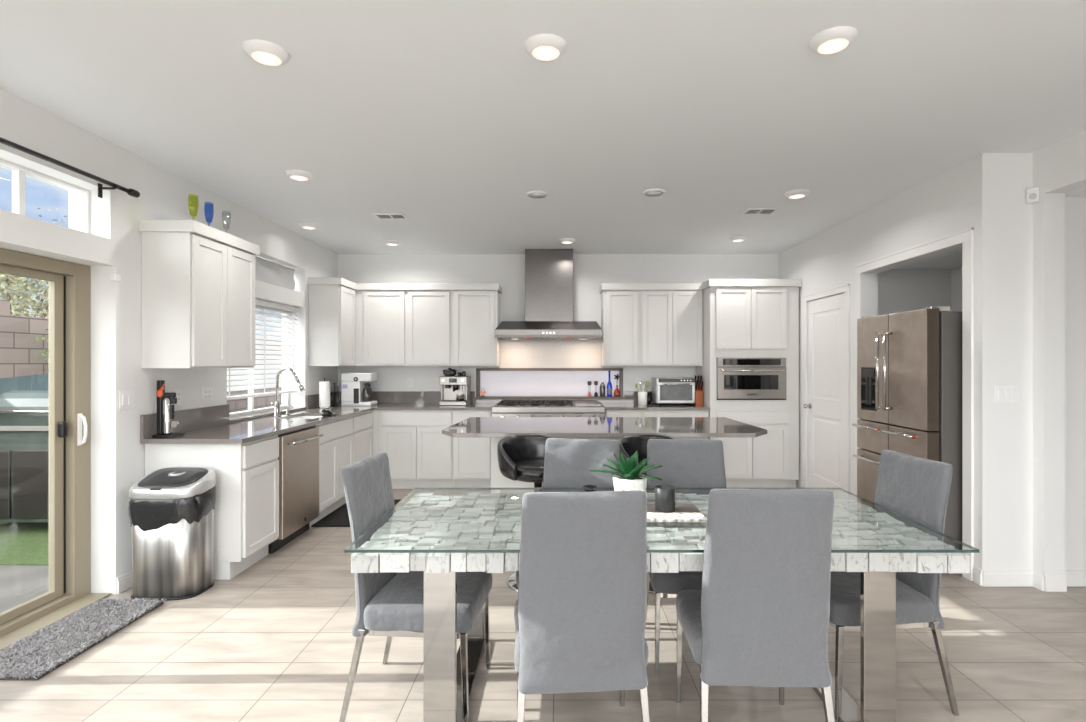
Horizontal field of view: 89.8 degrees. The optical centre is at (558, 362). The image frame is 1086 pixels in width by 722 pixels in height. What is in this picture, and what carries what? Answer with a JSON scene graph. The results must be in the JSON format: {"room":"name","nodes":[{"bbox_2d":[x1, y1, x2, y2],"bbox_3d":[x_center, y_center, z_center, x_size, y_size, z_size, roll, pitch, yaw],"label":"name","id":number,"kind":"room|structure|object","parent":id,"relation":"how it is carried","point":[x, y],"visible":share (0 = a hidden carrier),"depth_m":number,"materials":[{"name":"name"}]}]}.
{"room":"kitchen dining area","nodes":[
{"label":"kitchen dining area","id":0,"kind":"room"},
{"bbox_2d":[0,88,337,593],"bbox_3d":[-2.825,0.040,1.625,0.250,2.740,10.450,0,0,0],"label":"wall","id":1,"kind":"structure","parent":0,"point":[112,245],"depth_m":3.36,"materials":[{"name":"white paint"}]},
{"bbox_2d":[0,159,89,232],"bbox_3d":[-2.849,-0.890,2.290,0.057,0.286,1.976,0,0,0],"label":"window","id":2,"kind":"structure","parent":1,"relation":"in","point":[19,173],"depth_m":2.94,"materials":[{"name":"white paint"}]},
{"bbox_2d":[0,248,110,651],"bbox_3d":[-2.828,0.411,2.310,0.215,1.998,2.016,0,0,0],"label":"door","id":3,"kind":"structure","parent":1,"relation":"in","point":[69,592],"depth_m":3.21,"materials":[{"name":"beige plastic"}]},
{"bbox_2d":[0,137,139,197],"bbox_3d":[-2.643,-1.018,2.138,0.110,0.092,2.475,0,0,0],"label":"curtain rod","id":4,"kind":"object","parent":1,"relation":"attached to","point":[131,192],"visible":1,"depth_m":2.95,"materials":[{"name":"black metal"}]},
{"bbox_2d":[117,571,131,593],"bbox_3d":[-2.693,1.360,0.015,0.014,0.100,7.030,0,0,0],"label":"baseboard","id":5,"kind":"structure","parent":1,"relation":"attached to","point":[124,582],"depth_m":3.37,"materials":[{"name":"white paint"}]},
{"bbox_2d":[119,390,133,409],"bbox_3d":[-2.694,0.230,3.400,0.010,0.114,0.116,0,0,0],"label":"light switch","id":6,"kind":"object","parent":1,"relation":"attached to","point":[126,398],"visible":1,"depth_m":3.39,"materials":[{"name":"white plastic"}]},
{"bbox_2d":[175,389,181,404],"bbox_3d":[-2.695,0.240,3.860,0.009,0.114,0.070,0,0,0],"label":"wall outlet","id":7,"kind":"object","parent":1,"relation":"attached to","point":[178,392],"visible":0.95,"depth_m":3.86,"materials":[{"name":"white plastic"}]},
{"bbox_2d":[140,404,229,438],"bbox_3d":[-2.687,0.412,3.969,0.020,0.154,0.918,0,0,0],"label":"backsplash","id":8,"kind":"structure","parent":1,"relation":"attached to","point":[203,417],"depth_m":3.98,"materials":[{"name":"grey stone"}]},
{"bbox_2d":[139,220,259,367],"bbox_3d":[-2.523,-0.443,3.893,0.349,0.955,0.785,0,0,0],"label":"upper cabinet","id":9,"kind":"object","parent":1,"relation":"attached to","point":[198,279],"visible":1,"depth_m":3.56,"materials":[{"name":"paint"}]},
{"bbox_2d":[202,387,212,401],"bbox_3d":[-2.695,0.240,4.180,0.009,0.114,0.116,0,0,0],"label":"wall outlet","id":10,"kind":"object","parent":1,"relation":"attached to","point":[207,392],"visible":1,"depth_m":4.17,"materials":[{"name":"white plastic"}]},
{"bbox_2d":[230,314,305,422],"bbox_3d":[-2.805,-0.050,5.115,0.234,1.076,1.366,0,0,0],"label":"window","id":11,"kind":"structure","parent":1,"relation":"in","point":[251,413],"depth_m":5.16,"materials":[{"name":"white paint"}]},
{"bbox_2d":[227,299,298,399],"bbox_3d":[-2.790,-0.138,5.115,0.060,0.895,1.330,0,0,0],"label":"window blind","id":12,"kind":"object","parent":11,"relation":"attached to","point":[243,375],"visible":0.62,"depth_m":5.25,"materials":[{"name":"white plastic"}]},
{"bbox_2d":[254,255,294,289],"bbox_3d":[-2.854,-0.870,5.115,0.136,0.257,1.366,0,0,0],"label":"window","id":13,"kind":"structure","parent":1,"relation":"in","point":[266,271],"depth_m":5.35,"materials":[{"name":"white glass"}]},
{"bbox_2d":[306,391,338,408],"bbox_3d":[-2.687,0.417,6.225,0.020,0.144,0.840,0,0,0],"label":"backsplash","id":14,"kind":"structure","parent":1,"relation":"attached to","point":[312,401],"depth_m":5.99,"materials":[{"name":"grey stone"}]},
{"bbox_2d":[308,277,355,365],"bbox_3d":[-2.518,-0.443,6.090,0.359,0.955,0.470,0,0,0],"label":"upper cabinet","id":15,"kind":"object","parent":1,"relation":"attached to","point":[331,299],"visible":1,"depth_m":5.88,"materials":[{"name":"paint"}]},
{"bbox_2d":[0,0,1085,268],"bbox_3d":[1.025,-1.155,1.625,7.950,0.590,10.450,0,0,0],"label":"ceiling","id":16,"kind":"structure","parent":0,"point":[439,114],"depth_m":2.80,"materials":[{"name":"white paint"}]},
{"bbox_2d":[242,39,289,66],"bbox_3d":[-1.250,-1.315,2.330,0.180,0.030,0.180,0,0,0],"label":"recessed light","id":17,"kind":"object","parent":16,"relation":"in","point":[266,53],"visible":1,"depth_m":2.30,"materials":[{"name":"white plastic"}]},
{"bbox_2d":[285,169,312,180],"bbox_3d":[-1.830,-1.315,3.835,0.180,0.030,0.180,0,0,0],"label":"recessed light","id":18,"kind":"object","parent":16,"relation":"in","point":[298,175],"visible":1,"depth_m":3.80,"materials":[{"name":"white plastic"}]},
{"bbox_2d":[299,223,318,229],"bbox_3d":[-2.410,-1.315,5.250,0.180,0.030,0.180,0,0,0],"label":"recessed light","id":19,"kind":"object","parent":16,"relation":"in","point":[311,226],"visible":1,"depth_m":5.20,"materials":[{"name":"white plastic"}]},
{"bbox_2d":[372,213,408,218],"bbox_3d":[-1.520,-1.325,4.930,0.280,0.009,0.180,0,0,0],"label":"ceiling vent","id":20,"kind":"object","parent":16,"relation":"in","point":[377,215],"visible":1,"depth_m":4.90,"materials":[{"name":"white plastic"}]},
{"bbox_2d":[383,240,400,245],"bbox_3d":[-1.835,-1.315,5.990,0.180,0.030,0.180,0,0,0],"label":"recessed light","id":21,"kind":"object","parent":16,"relation":"in","point":[387,242],"visible":1,"depth_m":5.94,"materials":[{"name":"white plastic"}]},
{"bbox_2d":[527,191,547,197],"bbox_3d":[-0.170,-1.325,4.290,0.170,0.011,0.170,0,0,0],"label":"ceiling speaker","id":22,"kind":"object","parent":16,"relation":"attached to","point":[532,194],"visible":1,"depth_m":4.27,"materials":[{"name":"white paint"}]},
{"bbox_2d":[528,193,546,197],"bbox_3d":[-0.170,-1.320,4.290,0.145,0.002,0.145,0,0,17],"label":"grille","id":23,"kind":"object","parent":22,"relation":"attached to","point":[532,195],"depth_m":4.30,"materials":[{"name":"white paint"}]},
{"bbox_2d":[524,34,566,61],"bbox_3d":[-0.055,-1.315,2.290,0.180,0.030,0.180,0,0,0],"label":"recessed light","id":24,"kind":"object","parent":16,"relation":"in","point":[542,47],"visible":1,"depth_m":2.25,"materials":[{"name":"white plastic"}]},
{"bbox_2d":[559,238,574,243],"bbox_3d":[0.086,-1.315,5.890,0.180,0.030,0.180,0,0,0],"label":"recessed light","id":25,"kind":"object","parent":16,"relation":"in","point":[563,240],"visible":1,"depth_m":5.84,"materials":[{"name":"white plastic"}]},
{"bbox_2d":[643,189,664,196],"bbox_3d":[0.740,-1.325,4.240,0.170,0.011,0.170,0,0,0],"label":"ceiling speaker","id":26,"kind":"object","parent":16,"relation":"attached to","point":[650,192],"visible":1,"depth_m":4.22,"materials":[{"name":"white paint"}]},
{"bbox_2d":[645,191,662,195],"bbox_3d":[0.740,-1.320,4.240,0.145,0.002,0.145,0,0,-17],"label":"grille","id":27,"kind":"object","parent":26,"relation":"attached to","point":[647,193],"depth_m":4.24,"materials":[{"name":"white paint"}]},
{"bbox_2d":[729,236,746,241],"bbox_3d":[1.905,-1.315,5.800,0.180,0.030,0.180,0,0,0],"label":"recessed light","id":28,"kind":"object","parent":16,"relation":"in","point":[736,238],"visible":1,"depth_m":5.75,"materials":[{"name":"white plastic"}]},
{"bbox_2d":[741,208,779,214],"bbox_3d":[1.760,-1.325,4.770,0.280,0.009,0.180,0,0,0],"label":"ceiling vent","id":29,"kind":"object","parent":16,"relation":"in","point":[749,211],"visible":1,"depth_m":4.75,"materials":[{"name":"white plastic"}]},
{"bbox_2d":[785,189,809,198],"bbox_3d":[1.860,-1.315,4.260,0.180,0.030,0.180,0,0,0],"label":"recessed light","id":30,"kind":"object","parent":16,"relation":"in","point":[799,193],"visible":1,"depth_m":4.21,"materials":[{"name":"white plastic"}]},
{"bbox_2d":[809,26,857,54],"bbox_3d":[1.126,-1.315,2.240,0.180,0.030,0.180,0,0,0],"label":"recessed light","id":31,"kind":"object","parent":16,"relation":"in","point":[834,40],"visible":1,"depth_m":2.21,"materials":[{"name":"white plastic"}]},
{"bbox_2d":[0,489,1085,721],"bbox_3d":[1.025,1.460,1.625,7.950,0.100,10.450,0,0,0],"label":"floor","id":32,"kind":"structure","parent":0,"point":[273,641],"depth_m":2.51,"materials":[{"name":"tile"}]},
{"bbox_2d":[0,597,165,679],"bbox_3d":[-2.494,1.393,2.809,0.408,0.033,0.829,0,0,0],"label":"shag rug","id":33,"kind":"object","parent":32,"relation":"on","point":[33,657],"visible":1,"depth_m":2.75,"materials":[{"name":"grey carpet"}]},
{"bbox_2d":[128,467,215,600],"bbox_3d":[-2.373,1.040,3.374,0.451,0.740,0.302,0,0,0],"label":"trash can","id":34,"kind":"object","parent":32,"relation":"on","point":[171,509],"visible":0.99,"depth_m":3.25,"materials":[{"name":"silver metal"}]},
{"bbox_2d":[145,435,278,579],"bbox_3d":[-2.373,0.966,3.780,0.644,0.888,0.470,0,0,0],"label":"base cabinet","id":35,"kind":"object","parent":32,"relation":"on","point":[246,512],"visible":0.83,"depth_m":3.54,"materials":[{"name":"paint"}]},
{"bbox_2d":[140,403,496,443],"bbox_3d":[-1.722,0.505,5.077,1.950,0.030,3.135,0,0,0],"label":"countertop","id":36,"kind":"structure","parent":35,"relation":"on","point":[239,432],"depth_m":4.41,"materials":[{"name":"grey stone"}]},
{"bbox_2d":[152,380,184,437],"bbox_3d":[-2.592,0.302,3.625,0.137,0.375,0.130,0,0,0],"label":"dispenser","id":37,"kind":"object","parent":36,"relation":"on","point":[166,401],"visible":1,"depth_m":3.60,"materials":[{"name":"black plastic"}]},
{"bbox_2d":[271,367,304,416],"bbox_3d":[-2.457,0.264,4.912,0.322,0.452,0.133,0,0,14],"label":"faucet","id":38,"kind":"object","parent":36,"relation":"on","point":[276,404],"visible":1,"depth_m":4.96,"materials":[{"name":"silver metal"}]},
{"bbox_2d":[318,378,331,408],"bbox_3d":[-2.550,0.327,5.930,0.140,0.327,0.140,0,0,0],"label":"paper towel holder","id":39,"kind":"object","parent":36,"relation":"on","point":[324,386],"visible":0.99,"depth_m":5.88,"materials":[{"name":"white paper"}]},
{"bbox_2d":[341,373,376,405],"bbox_3d":[-2.315,0.302,6.314,0.340,0.375,0.273,0,0,0],"label":"coffee maker","id":40,"kind":"object","parent":36,"relation":"on","point":[355,389],"visible":1,"depth_m":6.21,"materials":[{"name":"white plastic"}]},
{"bbox_2d":[439,368,470,405],"bbox_3d":[-1.215,0.275,6.364,0.320,0.430,0.333,0,0,0],"label":"espresso machine","id":41,"kind":"object","parent":36,"relation":"on","point":[455,390],"visible":1,"depth_m":6.31,"materials":[{"name":"metal"}]},
{"bbox_2d":[268,425,323,553],"bbox_3d":[-2.312,0.968,4.330,0.657,0.885,0.614,0,0,0],"label":"dishwasher","id":42,"kind":"object","parent":32,"relation":"on","point":[298,458],"visible":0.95,"depth_m":4.27,"materials":[{"name":"silver metal"}]},
{"bbox_2d":[309,416,352,526],"bbox_3d":[-2.373,0.966,5.045,0.644,0.888,0.800,0,0,0],"label":"base cabinet","id":43,"kind":"object","parent":32,"relation":"on","point":[336,445],"visible":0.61,"depth_m":4.98,"materials":[{"name":"paint"}]},
{"bbox_2d":[311,499,401,526],"bbox_3d":[-1.865,1.403,5.130,0.530,0.014,0.900,0,0,0],"label":"kitchen mat","id":44,"kind":"object","parent":32,"relation":"on","point":[339,517],"visible":0.29,"depth_m":4.86,"materials":[{"name":"black"}]},
{"bbox_2d":[345,411,372,502],"bbox_3d":[-2.373,0.966,5.743,0.644,0.888,0.592,0,0,0],"label":"base cabinet","id":45,"kind":"object","parent":32,"relation":"on","point":[362,432],"visible":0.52,"depth_m":5.71,"materials":[{"name":"paint"}]},
{"bbox_2d":[372,410,378,454],"bbox_3d":[-2.348,0.966,6.343,0.695,0.888,0.604,0,0,0],"label":"base cabinet","id":46,"kind":"object","parent":32,"relation":"on","point":[375,426],"visible":0.07,"depth_m":6.04,"materials":[{"name":"paint"}]},
{"bbox_2d":[339,452,491,721],"bbox_3d":[-0.584,0.911,2.321,0.538,0.999,0.468,0,0,4],"label":"dining chair","id":47,"kind":"object","parent":32,"relation":"on","point":[389,604],"visible":0.77,"depth_m":2.17,"materials":[{"name":"grey fabric"}]},
{"bbox_2d":[379,410,453,488],"bbox_3d":[-1.588,0.966,6.330,0.820,0.888,0.619,0,0,0],"label":"base cabinet","id":48,"kind":"object","parent":32,"relation":"on","point":[419,455],"visible":0.76,"depth_m":6.03,"materials":[{"name":"paint"}]},
{"bbox_2d":[453,410,491,487],"bbox_3d":[-0.961,0.966,6.330,0.430,0.888,0.619,0,0,0],"label":"base cabinet","id":49,"kind":"object","parent":32,"relation":"on","point":[471,455],"visible":0.48,"depth_m":6.03,"materials":[{"name":"paint"}]},
{"bbox_2d":[497,435,550,591],"bbox_3d":[-0.153,0.952,3.542,0.513,0.917,0.475,0,0,-38],"label":"bar stool","id":50,"kind":"object","parent":32,"relation":"on","point":[520,457],"visible":0.52,"depth_m":3.52,"materials":[{"name":"black leather"}]},
{"bbox_2d":[491,400,604,416],"bbox_3d":[-0.117,0.930,6.274,1.250,0.960,0.732,0,0,0],"label":"gas range","id":51,"kind":"object","parent":32,"relation":"on","point":[505,408],"visible":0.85,"depth_m":5.98,"materials":[{"name":"grey metal"}]},
{"bbox_2d":[491,403,604,412],"bbox_3d":[-0.117,0.515,6.299,1.250,0.070,0.642,0,0,0],"label":"cooktop","id":52,"kind":"object","parent":51,"relation":"in","point":[499,407],"depth_m":5.98,"materials":[{"name":"metal"}]},
{"bbox_2d":[515,438,619,597],"bbox_3d":[0.072,0.911,2.709,0.466,0.999,0.540,0,0,12],"label":"dining chair","id":53,"kind":"object","parent":32,"relation":"on","point":[567,462],"visible":0.22,"depth_m":2.91,"materials":[{"name":"grey fabric"}]},
{"bbox_2d":[514,490,649,721],"bbox_3d":[0.067,0.911,1.987,0.465,0.999,0.538,0,0,-4],"label":"dining chair","id":54,"kind":"object","parent":32,"relation":"on","point":[580,609],"visible":1,"depth_m":1.75,"materials":[{"name":"grey fabric"}]},
{"bbox_2d":[491,437,708,494],"bbox_3d":[0.310,0.966,4.524,1.680,0.888,0.771,0,0,0],"label":"kitchen island","id":55,"kind":"object","parent":32,"relation":"on","point":[498,480],"visible":0.02,"depth_m":4.15,"materials":[{"name":"paint"}]},
{"bbox_2d":[442,417,766,436],"bbox_3d":[0.335,0.505,4.370,2.390,0.030,1.120,0,0,0],"label":"island countertop","id":56,"kind":"structure","parent":55,"relation":"on","point":[472,426],"depth_m":4.14,"materials":[{"name":"grey stone"}]},
{"bbox_2d":[605,410,641,416],"bbox_3d":[0.718,0.966,6.330,0.405,0.888,0.619,0,0,0],"label":"base cabinet","id":57,"kind":"object","parent":32,"relation":"on","point":[608,413],"visible":0.08,"depth_m":6.02,"materials":[{"name":"paint"}]},
{"bbox_2d":[618,434,672,593],"bbox_3d":[0.628,0.952,3.546,0.513,0.917,0.475,0,0,-25],"label":"bar stool","id":58,"kind":"object","parent":32,"relation":"on","point":[628,445],"visible":0.17,"depth_m":3.70,"materials":[{"name":"black leather"}]},
{"bbox_2d":[344,488,979,721],"bbox_3d":[0.358,1.030,2.369,2.212,0.760,0.945,0,0,0],"label":"dining table","id":59,"kind":"object","parent":32,"relation":"on","point":[439,536],"visible":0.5,"depth_m":1.96,"materials":[{"name":"grey stone"}]},
{"bbox_2d":[538,486,572,491],"bbox_3d":[-0.020,0.643,2.740,0.176,0.014,0.176,0,0,0],"label":"glass plate","id":60,"kind":"object","parent":59,"relation":"on","point":[550,490],"visible":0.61,"depth_m":2.75,"materials":[{"name":"clear glass"}]},
{"bbox_2d":[574,485,605,491],"bbox_3d":[0.155,0.635,2.740,0.160,0.030,0.159,0,0,0],"label":"bowl","id":61,"kind":"object","parent":59,"relation":"on","point":[586,488],"visible":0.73,"depth_m":2.74,"materials":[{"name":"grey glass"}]},
{"bbox_2d":[590,451,661,491],"bbox_3d":[0.362,0.542,2.663,0.350,0.218,0.314,0,0,35],"label":"potted plant","id":62,"kind":"object","parent":59,"relation":"on","point":[630,476],"visible":0.91,"depth_m":2.61,"materials":[{"name":"green plant"}]},
{"bbox_2d":[647,504,706,521],"bbox_3d":[0.403,0.642,2.340,0.405,0.016,0.240,0,0,0],"label":"serving board","id":63,"kind":"object","parent":59,"relation":"on","point":[683,512],"visible":0.49,"depth_m":2.27,"materials":[{"name":"stone"}]},
{"bbox_2d":[655,485,674,511],"bbox_3d":[0.457,0.584,2.350,0.086,0.100,0.086,0,0,0],"label":"tumbler","id":64,"kind":"object","parent":63,"relation":"on","point":[664,494],"visible":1,"depth_m":2.31,"materials":[{"name":"grey glass"}]},
{"bbox_2d":[642,410,708,416],"bbox_3d":[1.290,0.966,6.330,0.737,0.888,0.619,0,0,0],"label":"base cabinet","id":65,"kind":"object","parent":32,"relation":"on","point":[645,413],"visible":0.05,"depth_m":6.02,"materials":[{"name":"paint"}]},
{"bbox_2d":[601,403,709,409],"bbox_3d":[1.090,0.505,6.327,1.156,0.030,0.635,0,0,0],"label":"countertop","id":66,"kind":"structure","parent":65,"relation":"on","point":[608,406],"depth_m":6.01,"materials":[{"name":"grey stone"}]},
{"bbox_2d":[635,381,649,404],"bbox_3d":[0.985,0.351,6.425,0.131,0.279,0.117,0,0,38],"label":"utensil crock","id":67,"kind":"object","parent":66,"relation":"on","point":[642,395],"visible":1,"depth_m":6.38,"materials":[{"name":"white ceramic"}]},
{"bbox_2d":[652,377,694,404],"bbox_3d":[1.345,0.330,6.409,0.450,0.320,0.383,0,0,0],"label":"toaster oven","id":68,"kind":"object","parent":66,"relation":"on","point":[665,390],"visible":1,"depth_m":6.26,"materials":[{"name":"silver metal"}]},
{"bbox_2d":[692,375,702,405],"bbox_3d":[1.615,0.317,6.357,0.090,0.346,0.225,0,0,0],"label":"knife block","id":69,"kind":"object","parent":66,"relation":"on","point":[698,384],"visible":0.88,"depth_m":6.27,"materials":[{"name":"orange wood"}]},
{"bbox_2d":[646,439,725,675],"bbox_3d":[0.667,0.911,2.694,0.469,0.999,0.534,0,0,3],"label":"dining chair","id":70,"kind":"object","parent":32,"relation":"on","point":[686,463],"visible":0.31,"depth_m":2.89,"materials":[{"name":"grey fabric"}]},
{"bbox_2d":[696,279,801,487],"bbox_3d":[2.164,0.242,6.324,1.023,2.335,0.641,0,0,0],"label":"tall cabinet","id":71,"kind":"object","parent":32,"relation":"on","point":[743,318],"visible":0.78,"depth_m":6.03,"materials":[{"name":"paint"}]},
{"bbox_2d":[717,358,785,399],"bbox_3d":[2.131,0.176,6.204,0.759,0.464,0.473,0,0,0],"label":"microwave oven","id":72,"kind":"object","parent":71,"relation":"in","point":[737,378],"visible":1,"depth_m":6.01,"materials":[{"name":"grey metal"}]},
{"bbox_2d":[676,489,834,721],"bbox_3d":[0.700,0.911,2.015,0.463,0.999,0.531,0,0,2],"label":"dining chair","id":73,"kind":"object","parent":32,"relation":"on","point":[760,615],"visible":1,"depth_m":1.78,"materials":[{"name":"grey fabric"}]},
{"bbox_2d":[829,450,958,721],"bbox_3d":[1.324,0.911,2.382,0.537,0.999,0.463,0,0,-5],"label":"dining chair","id":74,"kind":"object","parent":32,"relation":"on","point":[917,489],"visible":0.59,"depth_m":2.23,"materials":[{"name":"grey fabric"}]},
{"bbox_2d":[852,306,961,549],"bbox_3d":[2.826,0.515,4.072,0.868,1.790,0.855,0,0,0],"label":"refrigerator","id":75,"kind":"object","parent":32,"relation":"on","point":[909,363],"visible":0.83,"depth_m":3.79,"materials":[{"name":"grey metal"}]},
{"bbox_2d":[338,254,778,396],"bbox_3d":[0.525,0.040,6.750,6.450,2.740,0.200,0,0,0],"label":"wall","id":76,"kind":"structure","parent":0,"point":[590,271],"depth_m":6.65,"materials":[{"name":"white paint"}]},
{"bbox_2d":[339,391,474,402],"bbox_3d":[-1.850,0.417,6.635,1.652,0.144,0.020,0,0,0],"label":"backsplash","id":77,"kind":"structure","parent":76,"relation":"attached to","point":[379,396],"depth_m":6.62,"materials":[{"name":"grey stone"}]},
{"bbox_2d":[355,283,501,365],"bbox_3d":[-1.534,-0.443,6.468,1.680,0.955,0.354,0,0,0],"label":"upper cabinet","id":78,"kind":"object","parent":76,"relation":"attached to","point":[397,324],"visible":0.99,"depth_m":6.32,"materials":[{"name":"paint"}]},
{"bbox_2d":[495,249,601,339],"bbox_3d":[-0.115,-0.801,6.341,1.192,1.054,0.610,0,0,0],"label":"range hood","id":79,"kind":"object","parent":76,"relation":"attached to","point":[548,272],"visible":1,"depth_m":6.35,"materials":[{"name":"metal"}]},
{"bbox_2d":[475,368,623,398],"bbox_3d":[-0.115,0.251,6.702,1.810,0.379,0.163,0,0,0],"label":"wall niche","id":80,"kind":"structure","parent":76,"relation":"in","point":[498,383],"depth_m":6.78,"materials":[{"name":"grey"}]},
{"bbox_2d":[600,381,604,396],"bbox_3d":[0.536,0.318,6.710,0.070,0.190,0.070,0,0,0],"label":"cocktail shaker","id":81,"kind":"object","parent":80,"relation":"on","point":[602,385],"visible":1,"depth_m":6.68,"materials":[{"name":"metal"}]},
{"bbox_2d":[607,371,611,396],"bbox_3d":[0.622,0.249,6.710,0.067,0.327,0.067,0,0,0],"label":"bottle","id":82,"kind":"object","parent":80,"relation":"on","point":[609,384],"visible":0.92,"depth_m":6.68,"materials":[{"name":"blue glass"}]},
{"bbox_2d":[475,399,623,402],"bbox_3d":[-0.115,0.467,6.635,1.816,0.044,0.020,0,0,0],"label":"backsplash","id":83,"kind":"structure","parent":76,"relation":"attached to","point":[476,400],"depth_m":6.62,"materials":[{"name":"grey stone"}]},
{"bbox_2d":[624,391,653,402],"bbox_3d":[1.231,0.417,6.635,0.874,0.144,0.020,0,0,0],"label":"backsplash","id":84,"kind":"structure","parent":76,"relation":"attached to","point":[629,396],"depth_m":6.62,"materials":[{"name":"grey stone"}]},
{"bbox_2d":[600,283,702,365],"bbox_3d":[1.083,-0.443,6.468,1.175,0.955,0.354,0,0,0],"label":"upper cabinet","id":85,"kind":"object","parent":76,"relation":"attached to","point":[643,324],"visible":1,"depth_m":6.32,"materials":[{"name":"paint"}]},
{"bbox_2d":[779,153,1003,585],"bbox_3d":[2.750,0.040,5.050,0.140,2.740,3.200,0,0,0],"label":"wall","id":86,"kind":"structure","parent":0,"point":[970,194],"depth_m":3.65,"materials":[{"name":"white paint"}]},
{"bbox_2d":[803,293,844,494],"bbox_3d":[2.664,0.371,5.476,0.112,2.062,0.788,0,0,0],"label":"door","id":87,"kind":"structure","parent":86,"relation":"in","point":[826,316],"depth_m":5.45,"materials":[{"name":"white paint"}]},
{"bbox_2d":[803,284,849,497],"bbox_3d":[2.668,0.340,5.480,0.023,2.140,0.920,0,0,0],"label":"trim","id":88,"kind":"structure","parent":86,"relation":"attached to","point":[845,288],"depth_m":5.07,"materials":[{"name":"white paint"}]},
{"bbox_2d":[855,228,973,580],"bbox_3d":[2.668,0.268,4.210,0.023,2.285,1.380,0,0,0],"label":"trim","id":89,"kind":"structure","parent":86,"relation":"attached to","point":[966,237],"depth_m":3.57,"materials":[{"name":"white paint"}]},
{"bbox_2d":[878,269,950,315],"bbox_3d":[3.210,0.275,5.050,0.780,2.270,0.100,0,0,0],"label":"wall","id":90,"kind":"structure","parent":0,"point":[899,290],"depth_m":5.00,"materials":[{"name":"white paint"}]},
{"bbox_2d":[951,267,961,310],"bbox_3d":[3.675,0.275,4.340,0.150,2.270,1.520,0,0,0],"label":"wall","id":91,"kind":"structure","parent":0,"point":[956,274],"depth_m":4.94,"materials":[{"name":"white paint"}]},
{"bbox_2d":[1004,153,1085,569],"bbox_3d":[3.910,0.040,3.515,2.180,2.740,0.130,0,0,0],"label":"wall","id":92,"kind":"structure","parent":0,"point":[1018,167],"depth_m":3.45,"materials":[{"name":"white paint"}]},
{"bbox_2d":[994,386,1019,403],"bbox_3d":[2.835,0.200,3.444,0.162,0.114,0.010,0,0,0],"label":"light switch","id":93,"kind":"object","parent":92,"relation":"attached to","point":[1002,394],"visible":1,"depth_m":3.44,"materials":[{"name":"white plastic"}]},
{"bbox_2d":[1026,187,1039,203],"bbox_3d":[2.970,-1.050,3.415,0.069,0.090,0.047,0,0,45],"label":"sensor","id":94,"kind":"object","parent":92,"relation":"attached to","point":[1032,194],"visible":1,"depth_m":3.40,"materials":[{"name":"white plastic"}]},
{"bbox_2d":[1044,570,1085,591],"bbox_3d":[3.950,1.360,3.404,1.900,0.100,0.093,0,0,0],"label":"baseboard","id":95,"kind":"structure","parent":92,"relation":"attached to","point":[1072,578],"depth_m":3.36,"materials":[{"name":"white paint"}]},
{"bbox_2d":[1033,130,1085,574],"bbox_3d":[3.065,0.040,-0.025,0.130,2.740,6.950,0,0,0],"label":"wall","id":96,"kind":"structure","parent":0,"point":[1059,168],"depth_m":3.37,"materials":[{"name":"white paint"}]},
{"bbox_2d":[800,482,1043,590],"bbox_3d":[2.833,1.360,1.260,0.334,0.100,9.520,0,0,0],"label":"baseboard","id":97,"kind":"structure","parent":96,"relation":"attached to","point":[991,578],"depth_m":3.44,"materials":[{"name":"white paint"}]},
{"label":"outside","id":98,"kind":"structure","parent":0,"visible":0},
{"bbox_3d":[0.000,1.620,0.000,120.000,0.180,120.000,0,0,0],"label":"ground","id":99,"kind":"structure","parent":98,"visible":0},
{"bbox_2d":[0,565,48,612],"bbox_3d":[-4.980,1.480,-1.075,4.040,0.099,9.850,0,0,0],"label":"patio slab","id":100,"kind":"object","parent":99,"relation":"on","point":[19,584],"depth_m":3.54,"materials":[{"name":"concrete"}]},
{"bbox_2d":[0,523,48,564],"bbox_3d":[-4.970,1.474,7.926,4.020,0.109,8.148,0,0,0],"label":"lawn","id":101,"kind":"structure","parent":99,"relation":"on","point":[20,543],"depth_m":4.28,"materials":[{"name":"green plant"}]},
{"bbox_2d":[0,391,48,522],"bbox_3d":[-4.300,0.830,4.743,1.700,1.180,0.574,0,0,0],"label":"outdoor grill","id":102,"kind":"object","parent":101,"relation":"on","point":[24,415],"visible":0.41,"depth_m":4.48,"materials":[{"name":"grey metal"}]},
{"bbox_2d":[0,426,48,430],"bbox_3d":[-4.300,0.539,4.750,1.700,0.039,0.560,0,0,0],"label":"countertop","id":103,"kind":"structure","parent":102,"relation":"on","point":[2,428],"depth_m":4.47,"materials":[{"name":"grey"}]},
{"bbox_2d":[0,391,48,425],"bbox_3d":[-4.375,0.380,4.750,0.750,0.280,0.480,0,0,0],"label":"hood","id":104,"kind":"object","parent":102,"relation":"attached to","point":[12,400],"depth_m":4.53,"materials":[{"name":"silver metal"}]},
{"bbox_2d":[0,374,48,394],"bbox_3d":[-5.698,0.770,6.099,2.048,1.300,1.540,0,0,0],"label":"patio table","id":105,"kind":"object","parent":101,"relation":"on","point":[40,382],"visible":0.11,"depth_m":5.71,"materials":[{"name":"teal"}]},
{"bbox_2d":[35,327,48,366],"bbox_3d":[-6.506,0.457,7.316,0.826,1.933,0.752,0,0,28],"label":"shrub","id":106,"kind":"object","parent":101,"relation":"on","point":[37,338],"visible":0.02,"depth_m":7.13,"materials":[{"name":"green plant"}]},
{"bbox_2d":[0,206,68,318],"bbox_3d":[-9.294,-0.734,9.338,3.706,4.536,4.019,0,0,11],"label":"tree","id":107,"kind":"object","parent":99,"relation":"on","point":[15,282],"visible":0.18,"depth_m":8.81,"materials":[{"name":"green plant"}]},
{"bbox_2d":[0,300,281,412],"bbox_3d":[-7.125,0.369,0.000,0.250,2.319,28.000,0,0,0],"label":"wall","id":108,"kind":"structure","parent":99,"relation":"on","point":[19,346],"depth_m":7.21,"materials":[{"name":"concrete"}]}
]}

